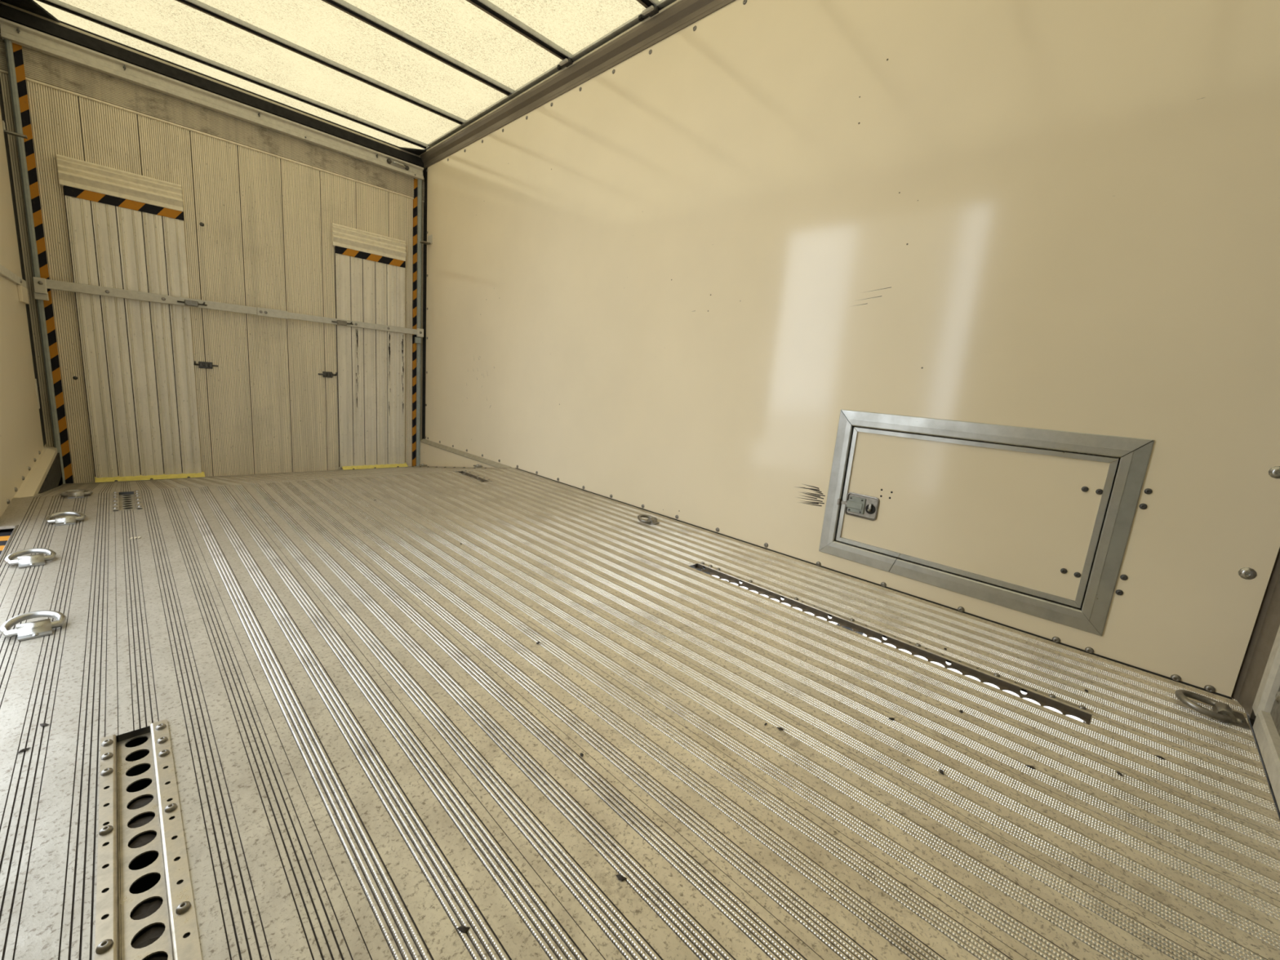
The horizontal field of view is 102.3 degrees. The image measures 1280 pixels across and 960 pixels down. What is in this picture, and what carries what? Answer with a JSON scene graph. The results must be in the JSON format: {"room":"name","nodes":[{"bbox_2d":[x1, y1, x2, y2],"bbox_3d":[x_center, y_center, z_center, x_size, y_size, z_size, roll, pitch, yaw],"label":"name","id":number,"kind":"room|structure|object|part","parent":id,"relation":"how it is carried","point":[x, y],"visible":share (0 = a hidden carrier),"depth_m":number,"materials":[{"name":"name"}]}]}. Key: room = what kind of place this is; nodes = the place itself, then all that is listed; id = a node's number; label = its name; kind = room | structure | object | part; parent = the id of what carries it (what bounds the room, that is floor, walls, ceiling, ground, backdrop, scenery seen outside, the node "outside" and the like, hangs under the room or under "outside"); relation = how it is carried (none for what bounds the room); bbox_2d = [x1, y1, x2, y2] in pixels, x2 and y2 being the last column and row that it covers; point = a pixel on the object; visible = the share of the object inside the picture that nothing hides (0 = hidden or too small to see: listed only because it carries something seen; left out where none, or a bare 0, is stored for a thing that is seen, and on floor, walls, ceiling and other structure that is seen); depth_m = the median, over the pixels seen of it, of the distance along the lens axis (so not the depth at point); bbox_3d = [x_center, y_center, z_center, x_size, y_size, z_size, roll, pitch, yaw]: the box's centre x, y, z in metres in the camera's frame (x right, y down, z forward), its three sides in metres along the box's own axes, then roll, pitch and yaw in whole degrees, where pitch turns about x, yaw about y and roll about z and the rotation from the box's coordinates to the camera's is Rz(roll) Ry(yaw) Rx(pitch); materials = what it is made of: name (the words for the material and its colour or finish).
{"room":"cargo space","nodes":[
{"label":"cargo space","id":0,"kind":"room"},
{"bbox_2d":[0,79,57,530],"bbox_3d":[-1.901,-0.791,1.335,0.097,2.860,5.501,-6,15,-45],"label":"wall","id":1,"kind":"structure","parent":0,"point":[25,463],"depth_m":2.62,"materials":[{"name":"beige paint"}]},
{"bbox_2d":[0,531,12,555],"bbox_3d":[-1.777,0.384,1.186,0.297,0.054,1.740,-6,15,-45],"label":"plate","id":2,"kind":"object","parent":1,"relation":"attached to","point":[4,536],"visible":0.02,"depth_m":1.80,"materials":[{"name":"metal"}]},
{"bbox_2d":[0,264,29,304],"bbox_3d":[-3.064,-0.956,2.502,0.020,0.130,1.500,-6,15,-45],"label":"wall rail","id":3,"kind":"object","parent":1,"relation":"attached to","point":[22,289],"visible":1,"depth_m":2.81,"materials":[{"name":"metal"}]},
{"bbox_3d":[-3.485,-1.047,2.913,0.016,0.088,0.290,-6,15,-45],"label":"catch plate","id":4,"kind":"part","parent":3,"relation":"part of","materials":[{"name":"grey metal"}]},
{"bbox_2d":[2,120,27,138],"bbox_3d":[-3.568,-1.997,2.939,0.090,0.056,0.040,-6,15,-45],"label":"wall bracket","id":5,"kind":"object","parent":1,"relation":"attached to","point":[6,131],"visible":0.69,"depth_m":2.93,"materials":[{"name":"metal"}]},
{"bbox_3d":[-3.570,-1.975,2.943,0.090,0.010,0.040,-6,15,-45],"label":"arm","id":6,"kind":"part","parent":5,"relation":"part of","materials":[{"name":"metal"}]},
{"bbox_3d":[-3.170,-0.049,2.715,0.051,0.029,1.440,-6,15,-45],"label":"ledge trim","id":7,"kind":"part","parent":1,"relation":"part of","materials":[{"name":"white metal"}]},
{"bbox_3d":[-3.660,-0.679,3.098,0.026,0.500,0.070,-6,15,-45],"label":"plate","id":8,"kind":"part","parent":1,"relation":"part of","materials":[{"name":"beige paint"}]},
{"bbox_2d":[4,38,73,484],"bbox_3d":[-3.722,-1.247,3.208,0.063,2.642,0.100,-6,15,-45],"label":"trim","id":9,"kind":"structure","parent":1,"relation":"attached to","point":[18,87],"depth_m":3.15,"materials":[{"name":"black paint"}]},
{"bbox_3d":[-3.274,0.106,2.806,0.082,0.334,1.731,-6,15,-45],"label":"panel","id":10,"kind":"part","parent":1,"relation":"part of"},
{"bbox_2d":[0,17,424,483],"bbox_3d":[-2.887,-1.294,4.073,3.250,2.920,0.067,-6,15,-45],"label":"wall","id":11,"kind":"structure","parent":0,"point":[260,205],"depth_m":3.87,"materials":[{"name":"metal"}]},
{"bbox_3d":[-3.687,-1.139,3.280,0.340,2.490,0.015,-6,15,-45],"label":"panel","id":12,"kind":"part","parent":11,"relation":"part of","materials":[{"name":"metal"}]},
{"bbox_3d":[-3.475,-1.160,3.491,0.260,2.490,0.015,-6,15,-45],"label":"panel","id":13,"kind":"part","parent":11,"relation":"part of","materials":[{"name":"metal"}]},
{"bbox_3d":[-3.292,-1.178,3.674,0.260,2.490,0.015,-6,15,-45],"label":"panel","id":14,"kind":"part","parent":11,"relation":"part of","materials":[{"name":"metal"}]},
{"bbox_2d":[193,360,217,368],"bbox_3d":[-3.215,-0.850,3.812,0.034,0.050,0.147,12,13,35],"label":"bolt","id":15,"kind":"object","parent":11,"relation":"attached to","point":[207,365],"visible":1,"depth_m":3.81,"materials":[{"name":"metal"}]},
{"bbox_3d":[-3.219,-0.851,3.821,0.078,0.048,0.006,-6,15,-45],"label":"plate","id":16,"kind":"part","parent":15,"relation":"part of","materials":[{"name":"metal"}]},
{"bbox_2d":[0,17,423,180],"bbox_3d":[-2.760,-2.628,3.733,2.369,0.094,0.070,-6,15,-45],"label":"trim","id":17,"kind":"structure","parent":11,"relation":"attached to","point":[19,34],"depth_m":3.46,"materials":[{"name":"beige paint"}]},
{"bbox_3d":[-2.791,-2.530,3.797,2.530,0.192,0.017,-6,15,-45],"label":"panel","id":18,"kind":"part","parent":11,"relation":"part of","materials":[{"name":"metal"}]},
{"bbox_2d":[0,0,426,167],"bbox_3d":[-2.794,-2.776,3.796,3.300,0.120,0.920,-6,15,-45],"label":"roof beam","id":19,"kind":"structure","parent":11,"relation":"attached to","point":[28,13],"depth_m":3.46,"materials":[{"name":"black metal"}]},
{"bbox_3d":[-3.108,-1.196,3.857,0.260,2.490,0.015,-6,15,-45],"label":"panel","id":20,"kind":"part","parent":11,"relation":"part of","materials":[{"name":"metal"}]},
{"bbox_2d":[32,276,423,343],"bbox_3d":[-2.866,-1.258,3.980,2.374,0.135,0.048,-6,15,-45],"label":"bar","id":21,"kind":"object","parent":11,"relation":"attached to","point":[41,286],"visible":1,"depth_m":3.63,"materials":[{"name":"beige paint"}]},
{"bbox_2d":[177,299,207,306],"bbox_3d":[-3.167,-1.250,3.646,0.160,0.039,0.031,-4,14,-39],"label":"latch","id":22,"kind":"object","parent":21,"relation":"attached to","point":[190,303],"visible":1,"depth_m":3.64,"materials":[{"name":"metal"}]},
{"bbox_3d":[-2.842,-1.290,3.988,0.197,0.060,0.010,-6,15,-45],"label":"splice plate","id":23,"kind":"part","parent":21,"relation":"part of","materials":[{"name":"grey metal"}]},
{"bbox_2d":[331,320,353,325],"bbox_3d":[-2.492,-1.317,4.319,0.160,0.039,0.031,-4,14,-39],"label":"latch","id":24,"kind":"object","parent":21,"relation":"attached to","point":[339,322],"visible":1,"depth_m":4.31,"materials":[{"name":"metal"}]},
{"bbox_3d":[-2.924,-1.215,4.040,0.260,2.490,0.015,-6,15,-45],"label":"panel","id":25,"kind":"part","parent":11,"relation":"part of","materials":[{"name":"metal"}]},
{"bbox_3d":[-2.740,-1.233,4.223,0.260,2.490,0.015,-6,15,-45],"label":"panel","id":26,"kind":"part","parent":11,"relation":"part of","materials":[{"name":"metal"}]},
{"bbox_2d":[318,371,337,377],"bbox_3d":[-2.652,-0.895,4.376,0.138,0.050,0.035,-3,13,-36],"label":"bolt","id":27,"kind":"object","parent":11,"relation":"attached to","point":[325,374],"visible":1,"depth_m":4.38,"materials":[{"name":"metal"}]},
{"bbox_3d":[-2.657,-0.896,4.384,0.073,0.048,0.006,-6,15,-45],"label":"plate","id":28,"kind":"part","parent":27,"relation":"part of","materials":[{"name":"metal"}]},
{"bbox_3d":[-2.557,-1.251,4.406,0.260,2.490,0.015,-6,15,-45],"label":"panel","id":29,"kind":"part","parent":11,"relation":"part of","materials":[{"name":"metal"}]},
{"bbox_3d":[-2.373,-1.269,4.589,0.260,2.490,0.015,-6,15,-45],"label":"panel","id":30,"kind":"part","parent":11,"relation":"part of","materials":[{"name":"metal"}]},
{"bbox_3d":[-2.189,-1.288,4.772,0.260,2.490,0.015,-6,15,-45],"label":"panel","id":31,"kind":"part","parent":11,"relation":"part of","materials":[{"name":"metal"}]},
{"bbox_3d":[-2.059,-1.300,4.903,0.110,2.490,0.015,-6,15,-45],"label":"panel","id":32,"kind":"part","parent":11,"relation":"part of","materials":[{"name":"metal"}]},
{"bbox_2d":[33,0,661,149],"bbox_3d":[-0.970,-2.367,1.964,2.560,0.008,5.751,-6,15,-45],"label":"ceiling","id":33,"kind":"structure","parent":0,"point":[459,29],"depth_m":3.15,"materials":[{"name":"white plastic"}]},
{"bbox_2d":[36,0,428,149],"bbox_3d":[-2.689,-2.811,3.642,2.375,0.022,0.062,-6,15,-45],"label":"ceiling beam","id":34,"kind":"structure","parent":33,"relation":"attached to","point":[58,4],"depth_m":3.47,"materials":[{"name":"grey metal"}]},
{"bbox_2d":[175,0,466,124],"bbox_3d":[-2.190,-2.677,3.155,2.375,0.022,0.062,-6,15,-45],"label":"bow","id":35,"kind":"object","parent":33,"relation":"attached to","point":[199,6],"visible":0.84,"depth_m":3.26,"materials":[{"name":"grey metal"}]},
{"bbox_2d":[321,0,514,95],"bbox_3d":[-1.702,-2.546,2.678,2.375,0.022,0.062,-6,15,-45],"label":"bow","id":36,"kind":"object","parent":33,"relation":"attached to","point":[341,5],"visible":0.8,"depth_m":3.05,"materials":[{"name":"grey metal"}]},
{"bbox_2d":[466,0,573,70],"bbox_3d":[-1.270,-2.419,2.267,2.390,0.048,0.128,-6,15,-45],"label":"bow","id":37,"kind":"object","parent":33,"relation":"attached to","point":[486,6],"visible":0.98,"depth_m":2.84,"materials":[{"name":"grey metal"}]},
{"bbox_2d":[636,0,660,21],"bbox_3d":[-0.777,-2.286,1.786,2.390,0.048,0.128,-6,15,-45],"label":"bow","id":38,"kind":"object","parent":33,"relation":"attached to","point":[651,11],"visible":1,"depth_m":2.57,"materials":[{"name":"grey metal"}]},
{"bbox_2d":[0,463,1279,959],"bbox_3d":[-1.143,0.317,2.394,2.464,0.296,5.371,-6,15,-45],"label":"floor","id":39,"kind":"structure","parent":0,"point":[376,748],"depth_m":1.01,"materials":[{"name":"metal"}]},
{"bbox_3d":[-1.668,0.346,1.291,0.007,0.038,1.745,-6,15,-45],"label":"door edge trim","id":40,"kind":"part","parent":39,"relation":"part of","materials":[{"name":"metal"}]},
{"bbox_2d":[17,746,31,753],"bbox_3d":[-1.047,0.458,0.876,0.008,0.003,0.016,11,12,30],"label":"crumb","id":41,"kind":"object","parent":39,"relation":"on","point":[26,748],"visible":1,"depth_m":0.88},
{"bbox_2d":[4,547,56,568],"bbox_3d":[-1.884,0.238,1.595,0.106,0.030,0.106,13,13,38],"label":"ring","id":42,"kind":"object","parent":39,"relation":"on","point":[33,560],"visible":1,"depth_m":1.58,"materials":[{"name":"metal"}]},
{"bbox_2d":[0,609,66,641],"bbox_3d":[-1.449,0.344,1.232,0.106,0.030,0.106,13,13,38],"label":"ring","id":43,"kind":"object","parent":39,"relation":"on","point":[37,628],"visible":1,"depth_m":1.22,"materials":[{"name":"metal"}]},
{"bbox_2d":[40,723,49,726],"bbox_3d":[-1.084,0.443,0.937,0.016,0.003,0.008,7,11,12],"label":"crumb","id":44,"kind":"object","parent":39,"relation":"on","point":[42,724],"visible":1,"depth_m":0.94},
{"bbox_3d":[-3.717,0.017,3.268,0.060,0.045,0.400,-6,15,-45],"label":"edge trim","id":45,"kind":"part","parent":39,"relation":"part of","materials":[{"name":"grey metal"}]},
{"bbox_2d":[44,511,85,525],"bbox_3d":[-2.189,0.143,1.964,0.106,0.030,0.106,14,14,42],"label":"ring","id":46,"kind":"object","parent":39,"relation":"on","point":[60,517],"visible":1,"depth_m":1.95,"materials":[{"name":"metal"}]},
{"bbox_2d":[59,488,93,498],"bbox_3d":[-2.508,0.057,2.293,0.100,0.025,0.106,-6,15,-45],"label":"ring","id":47,"kind":"object","parent":39,"relation":"on","point":[77,493],"visible":1,"depth_m":2.27,"materials":[{"name":"metal"}]},
{"bbox_2d":[112,489,142,511],"bbox_3d":[-2.281,0.094,2.292,0.088,0.025,0.375,-6,15,-45],"label":"track","id":48,"kind":"object","parent":39,"relation":"on","point":[117,502],"visible":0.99,"depth_m":2.30,"materials":[{"name":"metal"}]},
{"bbox_2d":[56,154,204,482],"bbox_3d":[-3.410,-0.987,3.508,0.583,2.059,0.118,-6,15,-45],"label":"door","id":49,"kind":"structure","parent":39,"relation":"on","point":[126,231],"depth_m":3.50,"materials":[{"name":"metal"}]},
{"bbox_3d":[-3.483,-0.006,3.687,0.571,0.058,0.097,-6,15,-45],"label":"hinge plate","id":50,"kind":"part","parent":49,"relation":"part of","materials":[{"name":"yellow paint"}]},
{"bbox_2d":[94,719,201,959],"bbox_3d":[-0.493,0.581,0.523,0.087,0.032,1.232,-6,15,-45],"label":"track","id":51,"kind":"object","parent":39,"relation":"on","point":[114,857],"visible":1,"depth_m":0.71,"materials":[{"name":"metal"}]},
{"bbox_3d":[-2.960,-0.053,4.199,2.330,0.029,0.160,-6,15,-45],"label":"cross plate","id":52,"kind":"part","parent":39,"relation":"part of","materials":[{"name":"metal"}]},
{"bbox_2d":[331,222,408,470],"bbox_3d":[-2.356,-1.092,4.558,0.588,2.059,0.118,-6,15,-45],"label":"door","id":53,"kind":"structure","parent":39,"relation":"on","point":[369,268],"depth_m":4.55,"materials":[{"name":"metal"}]},
{"bbox_3d":[-2.422,-0.111,4.745,0.556,0.058,0.097,-6,15,-45],"label":"hinge plate","id":54,"kind":"part","parent":53,"relation":"part of","materials":[{"name":"yellow paint"}]},
{"bbox_3d":[-1.591,-0.107,4.361,0.130,0.253,1.521,-6,15,-45],"label":"plate","id":55,"kind":"part","parent":39,"relation":"part of","materials":[{"name":"metal"}]},
{"bbox_2d":[457,925,470,933],"bbox_3d":[-0.225,0.570,0.656,0.016,0.003,0.008,6,11,8],"label":"crumb","id":56,"kind":"object","parent":39,"relation":"on","point":[464,929],"visible":1,"depth_m":0.66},
{"bbox_2d":[453,470,491,482],"bbox_3d":[-1.121,-0.021,3.447,0.083,0.025,0.375,-6,15,-45],"label":"track","id":57,"kind":"object","parent":39,"relation":"on","point":[469,473],"visible":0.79,"depth_m":3.46,"materials":[{"name":"metal"}]},
{"bbox_2d":[0,453,1084,959],"bbox_3d":[-1.174,0.503,2.398,2.360,0.540,5.450,-6,15,-45],"label":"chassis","id":58,"kind":"object","parent":39,"relation":"attached to","point":[52,479],"depth_m":1.11,"materials":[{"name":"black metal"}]},
{"bbox_2d":[616,874,626,880],"bbox_3d":[-0.028,0.571,0.742,0.016,0.003,0.008,11,12,28],"label":"crumb","id":59,"kind":"object","parent":39,"relation":"on","point":[620,877],"visible":1,"depth_m":0.74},
{"bbox_2d":[637,514,659,524],"bbox_3d":[0.041,0.203,2.677,0.112,0.030,0.106,11,12,29],"label":"ring","id":60,"kind":"object","parent":39,"relation":"on","point":[651,520],"visible":1,"depth_m":2.65,"materials":[{"name":"metal"}]},
{"bbox_2d":[688,561,1093,724],"bbox_3d":[0.654,0.468,1.673,0.080,0.036,1.240,-6,15,-45],"label":"track","id":61,"kind":"object","parent":39,"relation":"on","point":[1066,708],"visible":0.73,"depth_m":1.53,"materials":[{"name":"metal"}]},
{"bbox_2d":[1174,689,1249,729],"bbox_3d":[1.456,0.579,1.317,0.130,0.030,0.108,14,14,40],"label":"ring","id":62,"kind":"object","parent":39,"relation":"on","point":[1220,711],"visible":1,"depth_m":1.30,"materials":[{"name":"metal"}]},
{"bbox_3d":[1.496,0.598,1.299,0.042,0.004,0.085,14,14,40],"label":"mounting plate","id":63,"kind":"part","parent":62,"relation":"part of","materials":[{"name":"metal"}]},
{"bbox_2d":[419,0,1279,697],"bbox_3d":[-0.201,-0.966,3.064,0.090,2.860,5.451,-6,15,-45],"label":"wall","id":64,"kind":"structure","parent":0,"point":[664,286],"depth_m":1.90,"materials":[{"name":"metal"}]},
{"bbox_2d":[412,177,422,466],"bbox_3d":[-2.098,-1.408,4.826,0.062,2.642,0.100,-6,15,-45],"label":"trim","id":65,"kind":"structure","parent":64,"relation":"attached to","point":[417,201],"depth_m":4.78,"materials":[{"name":"black paint"}]},
{"bbox_3d":[-2.089,-1.399,4.838,0.033,2.622,0.100,-6,15,-45],"label":"post","id":66,"kind":"part","parent":65,"relation":"part of","materials":[{"name":"metal"}]},
{"bbox_2d":[419,234,432,244],"bbox_3d":[-1.909,-2.152,4.599,0.075,0.075,0.095,-6,15,-45],"label":"wall bracket","id":67,"kind":"object","parent":64,"relation":"attached to","point":[429,237],"visible":1,"depth_m":4.61,"materials":[{"name":"metal"}]},
{"bbox_3d":[-1.921,-2.123,4.613,0.073,0.010,0.070,-6,15,-45],"label":"arm","id":68,"kind":"part","parent":67,"relation":"part of","materials":[{"name":"metal"}]},
{"bbox_3d":[-1.883,-2.154,4.621,0.006,0.075,0.090,-6,15,-45],"label":"plate","id":69,"kind":"part","parent":67,"relation":"part of","materials":[{"name":"beige paint"}]},
{"bbox_3d":[-1.560,-0.062,4.507,0.064,0.332,1.741,-6,15,-45],"label":"panel","id":70,"kind":"part","parent":64,"relation":"part of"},
{"bbox_3d":[-1.556,-0.234,4.463,0.044,0.031,1.600,-6,15,-45],"label":"ledge trim","id":71,"kind":"part","parent":64,"relation":"part of","materials":[{"name":"metal"}]},
{"bbox_2d":[419,0,735,168],"bbox_3d":[-0.066,-2.370,2.780,0.102,0.182,5.501,-6,15,-45],"label":"ceiling rail","id":72,"kind":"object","parent":64,"relation":"attached to","point":[633,37],"depth_m":3.02,"materials":[{"name":"grey metal"}]},
{"bbox_3d":[0.022,-2.382,2.648,0.042,0.015,5.201,-6,15,-45],"label":"slide rail","id":73,"kind":"part","parent":72,"relation":"part of","materials":[{"name":"metal"}]},
{"bbox_2d":[818,409,1154,635],"bbox_3d":[1.117,0.095,1.839,0.040,0.604,0.920,-6,15,-45],"label":"access hatch","id":74,"kind":"object","parent":64,"relation":"attached to","point":[1026,520],"visible":1,"depth_m":1.76,"materials":[{"name":"metal"}]},
{"bbox_3d":[0.810,0.014,2.129,0.014,0.601,0.060,-6,15,-45],"label":"frame rail","id":75,"kind":"part","parent":74,"relation":"part of","materials":[{"name":"metal"}]},
{"bbox_3d":[0.833,0.092,2.111,0.020,0.026,0.042,-6,15,-45],"label":"bolt rod","id":76,"kind":"part","parent":74,"relation":"part of","materials":[{"name":"metal"}]},
{"bbox_3d":[0.876,0.303,2.093,0.014,0.063,0.311,-6,15,-45],"label":"frame rail","id":77,"kind":"part","parent":74,"relation":"part of","materials":[{"name":"metal"}]},
{"bbox_2d":[844,492,879,520],"bbox_3d":[0.890,0.106,2.070,0.007,0.094,0.128,-6,15,-45],"label":"latch","id":78,"kind":"object","parent":74,"relation":"on","point":[859,506],"depth_m":2.06,"materials":[{"name":"metal"}]},
{"bbox_3d":[1.126,0.093,1.847,0.016,0.474,0.794,-6,15,-45],"label":"door panel","id":79,"kind":"part","parent":74,"relation":"part of","materials":[{"name":"white metal"}]},
{"bbox_3d":[1.192,0.388,1.784,0.014,0.063,0.629,-6,15,-45],"label":"frame rail","id":80,"kind":"part","parent":74,"relation":"part of","materials":[{"name":"metal"}]},
{"bbox_3d":[1.116,0.095,1.838,0.005,0.600,0.916,-6,15,-45],"label":"backing frame","id":81,"kind":"part","parent":74,"relation":"part of","materials":[{"name":"metal"}]},
{"bbox_3d":[1.136,-0.171,1.785,0.014,0.060,0.916,-6,15,-45],"label":"frame rail","id":82,"kind":"part","parent":74,"relation":"part of","materials":[{"name":"metal"}]},
{"bbox_3d":[1.415,0.176,1.539,0.014,0.601,0.060,-6,15,-45],"label":"frame rail","id":83,"kind":"part","parent":74,"relation":"part of","materials":[{"name":"metal"}]},
{"bbox_2d":[1231,547,1279,819],"bbox_3d":[0.869,-0.437,0.283,2.800,2.900,0.112,-6,15,-45],"label":"wall","id":84,"kind":"structure","parent":0,"point":[1256,688],"depth_m":1.29,"materials":[{"name":"beige paint"}]},
{"bbox_3d":[1.703,-0.621,1.116,0.115,2.502,0.072,-6,15,-45],"label":"corner post","id":85,"kind":"part","parent":84,"relation":"part of","materials":[{"name":"grey metal"}]},
{"bbox_3d":[1.641,-0.630,1.046,0.068,2.470,0.028,-6,15,-45],"label":"frame","id":86,"kind":"part","parent":84,"relation":"part of","materials":[{"name":"beige paint"}]},
{"bbox_3d":[0.677,0.667,0.416,2.362,0.048,0.028,-6,15,-45],"label":"frame","id":87,"kind":"part","parent":84,"relation":"part of","materials":[{"name":"beige paint"}]},
{"bbox_3d":[1.434,0.500,1.132,0.262,0.150,0.010,-6,15,-45],"label":"kick plate","id":88,"kind":"part","parent":84,"relation":"part of","materials":[{"name":"metal"}]},
{"label":"outside","id":89,"kind":"structure","parent":0,"visible":0},
{"bbox_2d":[712,575,1083,722],"bbox_3d":[-0.202,1.943,-0.110,120.000,0.100,120.000,-6,15,-45],"label":"ground","id":90,"kind":"structure","parent":89,"point":[756,592],"depth_m":3.85,"materials":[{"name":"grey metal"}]}
]}

